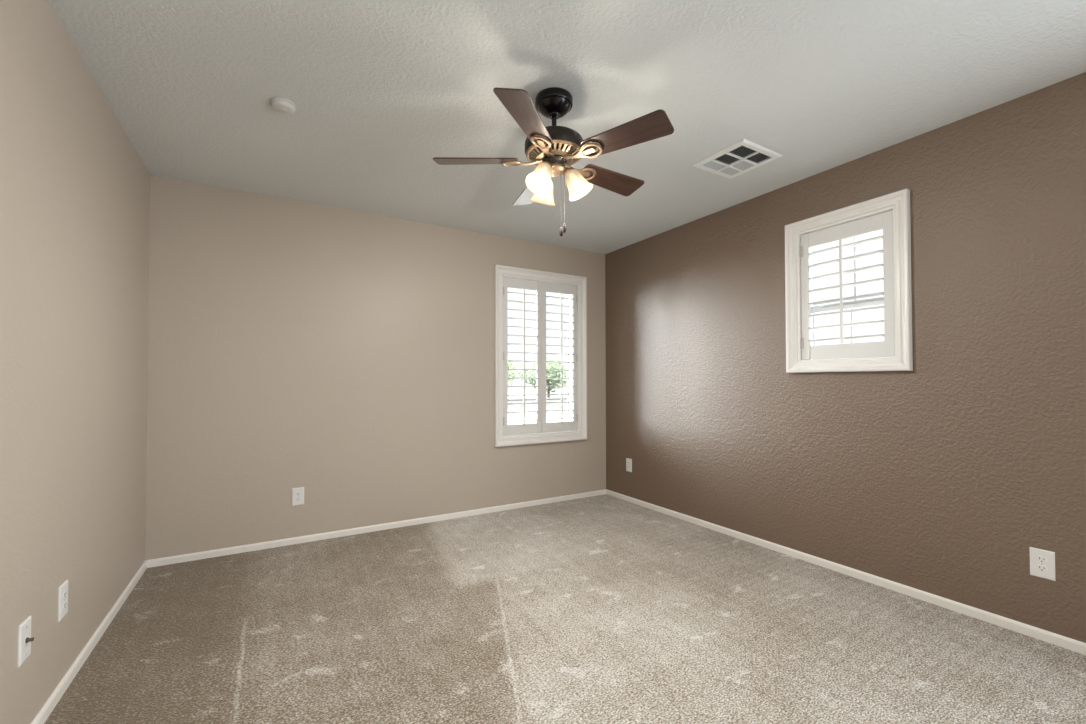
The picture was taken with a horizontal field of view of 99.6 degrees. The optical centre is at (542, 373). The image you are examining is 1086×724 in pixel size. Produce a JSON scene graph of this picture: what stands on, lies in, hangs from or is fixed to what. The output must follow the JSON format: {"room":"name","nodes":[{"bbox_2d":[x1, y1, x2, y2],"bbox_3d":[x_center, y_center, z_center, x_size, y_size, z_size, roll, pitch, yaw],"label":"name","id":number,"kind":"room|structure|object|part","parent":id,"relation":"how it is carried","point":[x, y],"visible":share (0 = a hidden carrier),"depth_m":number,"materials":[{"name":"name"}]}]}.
{"room":"empty bedroom","nodes":[
{"label":"empty bedroom","id":0,"kind":"room"},
{"bbox_2d":[0,0,149,723],"bbox_3d":[-0.995,-0.068,0.225,0.170,2.440,6.000,0,-1,-31],"label":"wall","id":1,"kind":"structure","parent":0,"point":[75,187],"depth_m":1.68,"materials":[{"name":"beige paint"}]},
{"bbox_2d":[17,615,33,667],"bbox_3d":[-1.608,0.834,1.436,0.022,0.124,0.077,0,-1,-31],"label":"cable plate","id":2,"kind":"object","parent":1,"relation":"attached to","point":[24,629],"visible":1,"depth_m":1.42,"materials":[{"name":"white plastic"}]},
{"bbox_2d":[58,580,67,621],"bbox_3d":[-1.772,0.840,1.699,0.008,0.124,0.077,0,-1,-31],"label":"wall outlet","id":3,"kind":"object","parent":1,"relation":"attached to","point":[63,589],"visible":1,"depth_m":1.69,"materials":[{"name":"white plastic"}]},
{"bbox_2d":[63,590,66,599],"bbox_3d":[-1.770,0.821,1.700,0.002,0.028,0.034,0,-1,-31],"label":"receptacle","id":4,"kind":"object","parent":3,"relation":"attached to","point":[64,591],"depth_m":1.70,"materials":[{"name":"white plastic"}]},
{"bbox_2d":[31,560,146,723],"bbox_3d":[-0.915,1.129,0.251,0.011,0.046,6.000,0,-1,-31],"label":"baseboard","id":5,"kind":"structure","parent":1,"relation":"attached to","point":[43,714],"depth_m":1.87,"materials":[{"name":"paint"}]},
{"bbox_2d":[145,175,605,560],"bbox_3d":[-1.023,-0.008,3.795,3.764,2.440,0.170,0,-1,-31],"label":"wall","id":6,"kind":"structure","parent":0,"point":[343,356],"depth_m":3.36,"materials":[{"name":"beige paint"}]},
{"bbox_2d":[292,487,303,505],"bbox_3d":[-1.734,0.874,3.253,0.077,0.124,0.008,0,-1,-31],"label":"wall outlet","id":7,"kind":"object","parent":6,"relation":"attached to","point":[297,493],"visible":1,"depth_m":3.25,"materials":[{"name":"white plastic"}]},
{"bbox_2d":[147,489,605,567],"bbox_3d":[-0.902,1.188,3.740,3.572,0.046,0.011,0,-1,-31],"label":"baseboard","id":8,"kind":"structure","parent":6,"relation":"attached to","point":[340,533],"depth_m":3.41,"materials":[{"name":"paint"}]},
{"bbox_2d":[494,265,586,446],"bbox_3d":[-0.033,-0.151,4.340,0.984,1.598,0.176,0,-1,-31],"label":"window","id":9,"kind":"structure","parent":6,"relation":"in","point":[500,271],"depth_m":4.29,"materials":[{"name":"white paint"}]},
{"bbox_2d":[503,277,541,435],"bbox_3d":[-0.188,-0.153,4.204,0.403,1.422,0.082,0,-1,-31],"label":"shutter panel","id":10,"kind":"object","parent":9,"relation":"attached to","point":[530,428],"visible":0.98,"depth_m":4.18,"materials":[{"name":"white paint"}]},
{"bbox_3d":[-0.193,-0.818,4.222,0.306,0.092,0.021,0,-1,-31],"label":"rail","id":11,"kind":"part","parent":10,"relation":"part of","materials":[{"name":"white paint"}]},
{"bbox_3d":[-0.191,0.511,4.199,0.306,0.094,0.021,0,-1,-31],"label":"rail","id":12,"kind":"part","parent":10,"relation":"part of","materials":[{"name":"white paint"}]},
{"bbox_3d":[-0.170,-0.150,4.173,0.015,1.222,0.011,0,-1,-31],"label":"tilt rod","id":13,"kind":"part","parent":10,"relation":"part of","materials":[{"name":"white paint"}]},
{"bbox_2d":[542,282,577,432],"bbox_3d":[0.161,-0.150,4.411,0.403,1.422,0.082,0,-1,-31],"label":"shutter panel","id":14,"kind":"object","parent":9,"relation":"attached to","point":[547,427],"visible":1,"depth_m":4.39,"materials":[{"name":"white paint"}]},
{"bbox_3d":[0.156,-0.815,4.429,0.306,0.092,0.021,0,-1,-31],"label":"rail","id":15,"kind":"part","parent":14,"relation":"part of","materials":[{"name":"white paint"}]},
{"bbox_3d":[0.158,0.514,4.406,0.306,0.094,0.021,0,-1,-31],"label":"rail","id":16,"kind":"part","parent":14,"relation":"part of","materials":[{"name":"white paint"}]},
{"bbox_3d":[0.179,-0.147,4.380,0.015,1.222,0.011,0,-1,-31],"label":"tilt rod","id":17,"kind":"part","parent":14,"relation":"part of","materials":[{"name":"white paint"}]},
{"bbox_3d":[-0.066,-0.150,4.395,0.838,1.452,0.049,0,-1,-31],"label":"sash frame","id":18,"kind":"part","parent":9,"relation":"part of","materials":[{"name":"plastic"}]},
{"bbox_2d":[44,494,1085,723],"bbox_3d":[0.626,1.225,1.163,3.934,0.120,6.340,0,-1,-31],"label":"floor","id":19,"kind":"structure","parent":0,"point":[599,609],"depth_m":2.02,"materials":[{"name":"carpet"}]},
{"bbox_2d":[49,0,1085,253],"bbox_3d":[0.621,-1.350,1.207,3.934,0.150,6.340,0,-1,-31],"label":"ceiling","id":20,"kind":"structure","parent":0,"point":[380,90],"depth_m":2.00,"materials":[{"name":"paint"}]},
{"bbox_2d":[271,97,295,114],"bbox_3d":[-1.209,-1.239,2.140,0.104,0.033,0.104,0,-1,-31],"label":"smoke detector","id":21,"kind":"object","parent":20,"relation":"attached to","point":[281,105],"visible":1,"depth_m":2.12,"materials":[{"name":"plastic"}]},
{"bbox_2d":[433,87,673,235],"bbox_3d":[0.069,-0.937,2.123,1.039,0.642,1.060,0,-1,-31],"label":"ceiling fan","id":22,"kind":"object","parent":20,"relation":"hanging from","point":[554,148],"visible":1,"depth_m":2.02,"materials":[{"name":"brown wood"}]},
{"bbox_3d":[-0.304,-0.971,2.103,0.380,0.039,0.130,0,-1,0],"label":"blade","id":23,"kind":"part","parent":22,"relation":"part of","materials":[{"name":"brown wood"}]},
{"bbox_3d":[-0.060,-0.977,1.764,0.130,0.039,0.380,0,-1,18],"label":"blade","id":24,"kind":"part","parent":22,"relation":"part of","materials":[{"name":"brown wood"}]},
{"bbox_3d":[-0.057,-0.966,2.439,0.130,0.039,0.380,0,-1,-18],"label":"blade","id":25,"kind":"part","parent":22,"relation":"part of","materials":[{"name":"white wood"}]},
{"bbox_3d":[-0.011,-0.861,2.001,0.126,0.136,0.122,0,-1,-31],"label":"lamp shade","id":26,"kind":"part","parent":22,"relation":"part of","materials":[{"name":"white glass"}]},
{"bbox_3d":[0.000,-0.881,2.022,0.051,0.069,0.042,0,-1,-31],"label":"bulb","id":27,"kind":"part","parent":22,"relation":"part of","materials":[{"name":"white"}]},
{"bbox_3d":[-0.001,-0.858,2.206,0.120,0.136,0.121,0,-1,18],"label":"lamp shade","id":28,"kind":"part","parent":22,"relation":"part of","materials":[{"name":"white glass"}]},
{"bbox_3d":[0.098,-0.807,2.102,0.003,0.247,0.003,0,-1,-31],"label":"pull chain","id":29,"kind":"part","parent":22,"relation":"part of","materials":[{"name":"metal"}]},
{"bbox_3d":[0.118,-0.920,2.093,0.058,0.039,0.051,0,-1,-31],"label":"lamp arm","id":30,"kind":"part","parent":22,"relation":"part of","materials":[{"name":"brown metal"}]},
{"bbox_3d":[0.169,-0.860,2.088,0.124,0.136,0.120,0,-1,-31],"label":"lamp shade","id":31,"kind":"part","parent":22,"relation":"part of","materials":[{"name":"white glass"}]},
{"bbox_3d":[0.339,-0.969,2.308,0.380,0.039,0.130,1,-1,-36],"label":"blade","id":32,"kind":"part","parent":22,"relation":"part of","materials":[{"name":"brown wood"}]},
{"bbox_3d":[0.338,-0.976,1.891,0.380,0.039,0.130,-1,-1,36],"label":"blade","id":33,"kind":"part","parent":22,"relation":"part of","materials":[{"name":"brown wood"}]},
{"bbox_2d":[693,139,781,178],"bbox_3d":[1.135,-1.245,2.697,0.350,0.012,0.354,0,-1,-31],"label":"ceiling vent","id":34,"kind":"object","parent":20,"relation":"in","point":[743,156],"visible":1,"depth_m":2.67,"materials":[{"name":"metal"}]},
{"bbox_2d":[605,72,1085,642],"bbox_3d":[2.199,-0.041,2.218,0.170,2.440,6.170,0,-1,-31],"label":"wall","id":35,"kind":"structure","parent":0,"point":[941,477],"depth_m":2.44,"materials":[{"name":"brown paint"}]},
{"bbox_2d":[626,458,631,471],"bbox_3d":[0.815,0.873,4.363,0.008,0.124,0.077,0,-1,-31],"label":"wall outlet","id":36,"kind":"object","parent":35,"relation":"attached to","point":[628,461],"visible":1,"depth_m":4.36,"materials":[{"name":"white plastic"}]},
{"bbox_2d":[606,489,1085,654],"bbox_3d":[2.167,1.154,2.079,0.011,0.046,6.000,0,-1,-31],"label":"baseboard","id":37,"kind":"structure","parent":35,"relation":"attached to","point":[1050,637],"depth_m":2.51,"materials":[{"name":"paint"}]},
{"bbox_2d":[785,189,912,372],"bbox_3d":[1.834,-0.492,2.765,0.176,0.968,0.675,0,-1,-31],"label":"window","id":38,"kind":"structure","parent":35,"relation":"in","point":[899,201],"depth_m":2.69,"materials":[{"name":"white paint"}]},
{"bbox_3d":[1.889,-0.491,2.797,0.049,0.836,0.543,0,-1,-31],"label":"sash frame","id":39,"kind":"part","parent":38,"relation":"part of","materials":[{"name":"plastic"}]},
{"bbox_2d":[800,210,894,359],"bbox_3d":[1.805,-0.492,2.748,0.092,0.806,0.514,0,-1,-28],"label":"shutter panel","id":40,"kind":"object","parent":38,"relation":"attached to","point":[883,221],"visible":0.97,"depth_m":2.72,"materials":[{"name":"white paint"}]},
{"bbox_3d":[1.770,-0.486,2.727,0.011,0.616,0.015,0,-1,-31],"label":"tilt rod","id":41,"kind":"part","parent":40,"relation":"part of","materials":[{"name":"white paint"}]},
{"bbox_3d":[1.807,-0.850,2.755,0.021,0.090,0.413,0,-1,-31],"label":"rail","id":42,"kind":"part","parent":40,"relation":"part of","materials":[{"name":"white paint"}]},
{"bbox_3d":[1.808,-0.132,2.743,0.021,0.086,0.413,0,-1,-31],"label":"rail","id":43,"kind":"part","parent":40,"relation":"part of","materials":[{"name":"white paint"}]},
{"bbox_3d":[1.880,-0.417,2.791,0.031,0.046,0.518,0,-1,-31],"label":"meeting rail","id":44,"kind":"part","parent":38,"relation":"part of","materials":[{"name":"plastic"}]},
{"bbox_2d":[1030,547,1054,580],"bbox_3d":[2.202,0.841,2.026,0.008,0.124,0.077,0,-1,-31],"label":"wall outlet","id":45,"kind":"object","parent":35,"relation":"attached to","point":[1042,562],"visible":1,"depth_m":2.02,"materials":[{"name":"white plastic"}]},
{"bbox_2d":[1036,556,1046,562],"bbox_3d":[2.199,0.822,2.025,0.002,0.028,0.034,0,-1,-31],"label":"receptacle","id":46,"kind":"object","parent":45,"relation":"attached to","point":[1039,559],"depth_m":2.02,"materials":[{"name":"white plastic"}]},
{"bbox_2d":[1036,564,1047,571],"bbox_3d":[2.200,0.861,2.024,0.002,0.028,0.034,0,-1,-31],"label":"receptacle","id":47,"kind":"object","parent":45,"relation":"attached to","point":[1039,567],"depth_m":2.02,"materials":[{"name":"white plastic"}]},
{"label":"outside","id":48,"kind":"structure","parent":0,"visible":0},
{"bbox_2d":[508,389,566,417],"bbox_3d":[-3.002,1.919,29.233,54.000,0.150,74.000,0,-1,-31],"label":"ground","id":49,"kind":"structure","parent":48,"point":[527,391],"depth_m":22.43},
{"bbox_2d":[508,355,522,384],"bbox_3d":[-3.292,0.171,27.939,4.287,3.314,4.391,0,-1,-31],"label":"leafy tree","id":50,"kind":"object","parent":49,"relation":"on","point":[511,374],"visible":0.06,"depth_m":27.75,"materials":[{"name":"green plant"}]},
{"bbox_2d":[508,416,566,424],"bbox_3d":[-1.152,1.403,5.047,20.500,0.060,18.500,0,-1,-31],"label":"patio slab","id":51,"kind":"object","parent":49,"relation":"on","point":[552,420],"depth_m":14.92,"materials":[{"name":"concrete"}]},
{"bbox_2d":[508,397,566,407],"bbox_3d":[0.008,1.523,24.165,22.000,0.460,0.280,0,-1,-31],"label":"wall","id":52,"kind":"structure","parent":49,"relation":"on","point":[550,399],"depth_m":23.69,"materials":[{"name":"paint"}]},
{"bbox_2d":[520,357,566,397],"bbox_3d":[0.302,0.369,30.680,3.453,2.999,3.493,0,-1,-31],"label":"leafy tree","id":53,"kind":"object","parent":49,"relation":"on","point":[549,382],"visible":0.46,"depth_m":30.07,"materials":[{"name":"green plant"}]}
]}

